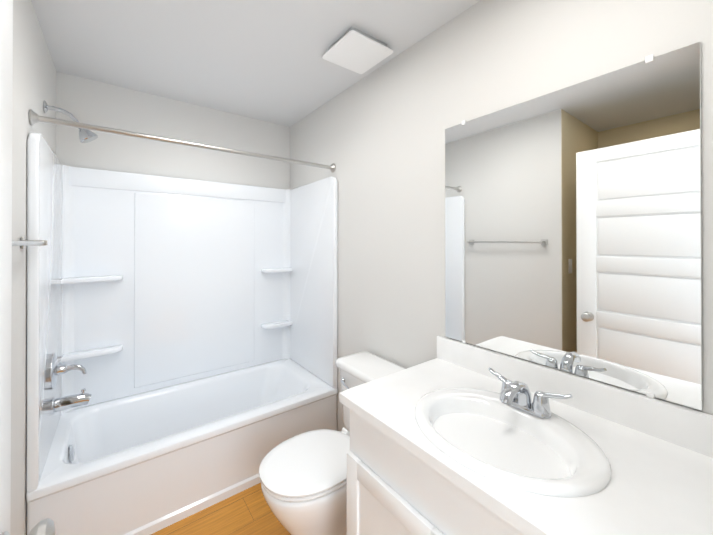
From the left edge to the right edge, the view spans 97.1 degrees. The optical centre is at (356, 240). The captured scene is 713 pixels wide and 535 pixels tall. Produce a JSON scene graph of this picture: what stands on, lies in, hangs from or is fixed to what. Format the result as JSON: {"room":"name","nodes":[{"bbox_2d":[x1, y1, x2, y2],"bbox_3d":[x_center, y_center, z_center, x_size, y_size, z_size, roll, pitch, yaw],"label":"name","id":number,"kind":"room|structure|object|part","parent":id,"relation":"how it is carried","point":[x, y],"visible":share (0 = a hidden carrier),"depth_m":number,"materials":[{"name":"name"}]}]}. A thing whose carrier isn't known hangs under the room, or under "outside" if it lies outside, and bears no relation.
{"room":"bathroom","nodes":[
{"label":"bathroom","id":0,"kind":"room"},
{"bbox_2d":[10,0,55,534],"bbox_3d":[-1.386,0.200,1.254,0.100,2.440,1.520,0,0,-37],"label":"wall","id":1,"kind":"structure","parent":0,"point":[34,80],"depth_m":1.22,"materials":[{"name":"white paint"}]},
{"bbox_2d":[12,237,47,248],"bbox_3d":[-1.065,0.009,0.978,0.070,0.048,0.698,0,0,-37],"label":"towel rail","id":2,"kind":"object","parent":1,"relation":"attached to","point":[23,243],"visible":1,"depth_m":1.13,"materials":[{"name":"silver metal"}]},
{"bbox_2d":[43,100,97,142],"bbox_3d":[-1.479,-0.607,1.639,0.208,0.184,0.086,0,0,-37],"label":"shower head","id":3,"kind":"object","parent":1,"relation":"attached to","point":[86,136],"visible":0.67,"depth_m":1.64},
{"bbox_2d":[29,109,334,172],"bbox_3d":[-0.771,-0.518,1.788,1.516,0.064,0.064,0,0,-37],"label":"rail","id":4,"kind":"object","parent":1,"relation":"attached to","point":[34,118],"visible":1,"depth_m":1.60,"materials":[{"name":"silver metal"}]},
{"bbox_2d":[50,353,86,389],"bbox_3d":[-1.482,0.661,1.631,0.131,0.176,0.176,0,0,-37],"label":"handle","id":5,"kind":"object","parent":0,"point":[55,369],"depth_m":1.59,"materials":[{"name":"silver metal"}]},
{"bbox_2d":[52,388,90,413],"bbox_3d":[-1.475,0.831,1.636,0.150,0.092,0.080,0,0,-37],"label":"faucet","id":6,"kind":"object","parent":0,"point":[71,401],"depth_m":1.62,"materials":[{"name":"silver metal"}]},
{"bbox_2d":[56,71,289,188],"bbox_3d":[-1.629,0.203,2.087,2.520,2.440,0.100,0,0,-37],"label":"wall","id":7,"kind":"structure","parent":0,"point":[88,101],"depth_m":2.23,"materials":[{"name":"white paint"}]},
{"bbox_2d":[151,483,289,534],"bbox_3d":[-0.415,1.467,0.567,2.620,0.100,3.980,0,0,-37],"label":"floor","id":8,"kind":"structure","parent":0,"point":[248,511],"depth_m":1.60,"materials":[{"name":"brown wood"}]},
{"bbox_2d":[26,132,337,534],"bbox_3d":[-0.958,0.488,2.029,1.514,1.870,0.757,0,0,-37],"label":"bathtub","id":9,"kind":"object","parent":8,"relation":"on","point":[181,347],"visible":0.98,"depth_m":2.05,"materials":[{"name":"white plastic"}]},
{"bbox_2d":[69,445,74,462],"bbox_3d":[-1.478,1.106,1.633,0.021,0.086,0.086,0,0,-37],"label":"overflow drain","id":10,"kind":"object","parent":9,"relation":"in","point":[71,449],"depth_m":1.61,"materials":[{"name":"silver metal"}]},
{"bbox_2d":[61,344,122,361],"bbox_3d":[-1.607,0.688,1.925,0.289,0.030,0.095,0,0,-37],"label":"shelf","id":11,"kind":"object","parent":9,"relation":"attached to","point":[98,350],"depth_m":1.91,"materials":[{"name":"white plastic"}]},
{"bbox_2d":[61,275,122,283],"bbox_3d":[-1.607,0.238,1.927,0.289,0.030,0.095,0,0,-37],"label":"shelf","id":12,"kind":"object","parent":9,"relation":"attached to","point":[65,279],"depth_m":1.91,"materials":[{"name":"white plastic"}]},
{"bbox_2d":[261,320,292,328],"bbox_3d":[-0.667,0.706,2.640,0.244,0.030,0.095,0,0,-37],"label":"shelf","id":13,"kind":"object","parent":9,"relation":"attached to","point":[266,324],"depth_m":2.62,"materials":[{"name":"white plastic"}]},
{"bbox_2d":[261,268,292,272],"bbox_3d":[-0.667,0.251,2.642,0.244,0.030,0.095,0,0,-37],"label":"shelf","id":14,"kind":"object","parent":9,"relation":"attached to","point":[263,270],"depth_m":2.62,"materials":[{"name":"white plastic"}]},
{"bbox_2d":[259,352,405,534],"bbox_3d":[-0.097,1.042,1.515,0.729,0.757,0.452,0,0,-37],"label":"toilet","id":15,"kind":"object","parent":8,"relation":"on","point":[303,477],"visible":0.65,"depth_m":1.35,"materials":[{"name":"white ceramic"}]},
{"bbox_3d":[-0.202,1.016,1.435,0.456,0.016,0.382,0,0,-37],"label":"seat","id":16,"kind":"part","parent":15,"relation":"part of","materials":[{"name":"white plastic"}]},
{"bbox_3d":[-0.203,0.993,1.435,0.464,0.023,0.390,0,0,-37],"label":"lid seat","id":17,"kind":"part","parent":15,"relation":"part of","materials":[{"name":"white plastic"}]},
{"bbox_3d":[-0.061,0.769,1.693,0.026,0.032,0.090,0,0,-37],"label":"lever","id":18,"kind":"part","parent":15,"relation":"part of","materials":[{"name":"silver metal"}]},
{"bbox_3d":[0.102,0.868,1.667,0.204,0.325,0.424,0,0,-37],"label":"tank","id":19,"kind":"part","parent":15,"relation":"part of","materials":[{"name":"white ceramic"}]},
{"bbox_3d":[0.100,0.685,1.666,0.234,0.040,0.452,0,0,-37],"label":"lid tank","id":20,"kind":"part","parent":15,"relation":"part of","materials":[{"name":"white ceramic"}]},
{"bbox_2d":[339,336,712,534],"bbox_3d":[0.449,0.931,0.952,0.575,0.976,0.937,0,0,-37],"label":"bathroom vanity","id":21,"kind":"object","parent":8,"relation":"on","point":[454,437],"visible":1,"depth_m":0.88,"materials":[{"name":"white paint"}]},
{"bbox_2d":[415,388,611,496],"bbox_3d":[0.413,0.614,0.918,0.429,0.154,0.519,0,0,-37],"label":"sink","id":22,"kind":"object","parent":21,"relation":"in","point":[516,449],"depth_m":0.87,"materials":[{"name":"white ceramic"}]},
{"bbox_2d":[488,367,571,418],"bbox_3d":[0.501,0.490,0.986,0.152,0.094,0.261,0,0,-37],"label":"faucet","id":23,"kind":"object","parent":21,"relation":"on","point":[515,397],"depth_m":0.98,"materials":[{"name":"silver metal"}]},
{"bbox_2d":[31,0,479,126],"bbox_3d":[-0.415,-1.073,0.578,2.620,0.100,3.980,0,0,-37],"label":"ceiling","id":24,"kind":"structure","parent":0,"point":[263,60],"depth_m":1.62,"materials":[{"name":"white paint"}]},
{"bbox_2d":[322,28,392,73],"bbox_3d":[0.004,-0.996,1.663,0.276,0.043,0.276,0,0,-37],"label":"fan","id":25,"kind":"object","parent":24,"relation":"attached to","point":[355,51],"depth_m":1.63,"materials":[{"name":"white plastic"}]},
{"bbox_2d":[290,0,712,431],"bbox_3d":[0.588,0.200,1.335,0.100,2.440,3.980,0,0,-37],"label":"wall","id":26,"kind":"structure","parent":0,"point":[376,137],"depth_m":1.55,"materials":[{"name":"white paint"}]},
{"bbox_2d":[445,41,701,410],"bbox_3d":[0.659,-0.040,1.148,0.010,0.982,0.810,0,0,-37],"label":"mirror","id":27,"kind":"object","parent":26,"relation":"attached to","point":[573,230],"visible":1,"depth_m":1.02,"materials":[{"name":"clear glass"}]},
{"bbox_3d":[-0.495,0.193,-0.430,0.980,2.440,0.120,0,0,-37],"label":"wall","id":28,"kind":"structure","parent":0,"visible":0},
{"bbox_2d":[0,0,55,534],"bbox_3d":[-0.396,0.387,0.239,0.167,2.033,0.806,0,0,-37],"label":"door","id":29,"kind":"structure","parent":28,"relation":"in","point":[45,526],"depth_m":0.54,"materials":[{"name":"white paint"}]},
{"bbox_3d":[-0.608,0.517,0.518,0.167,0.066,0.104,0,0,-37],"label":"knob","id":30,"kind":"part","parent":29,"relation":"part of","materials":[{"name":"silver metal"}]}
]}

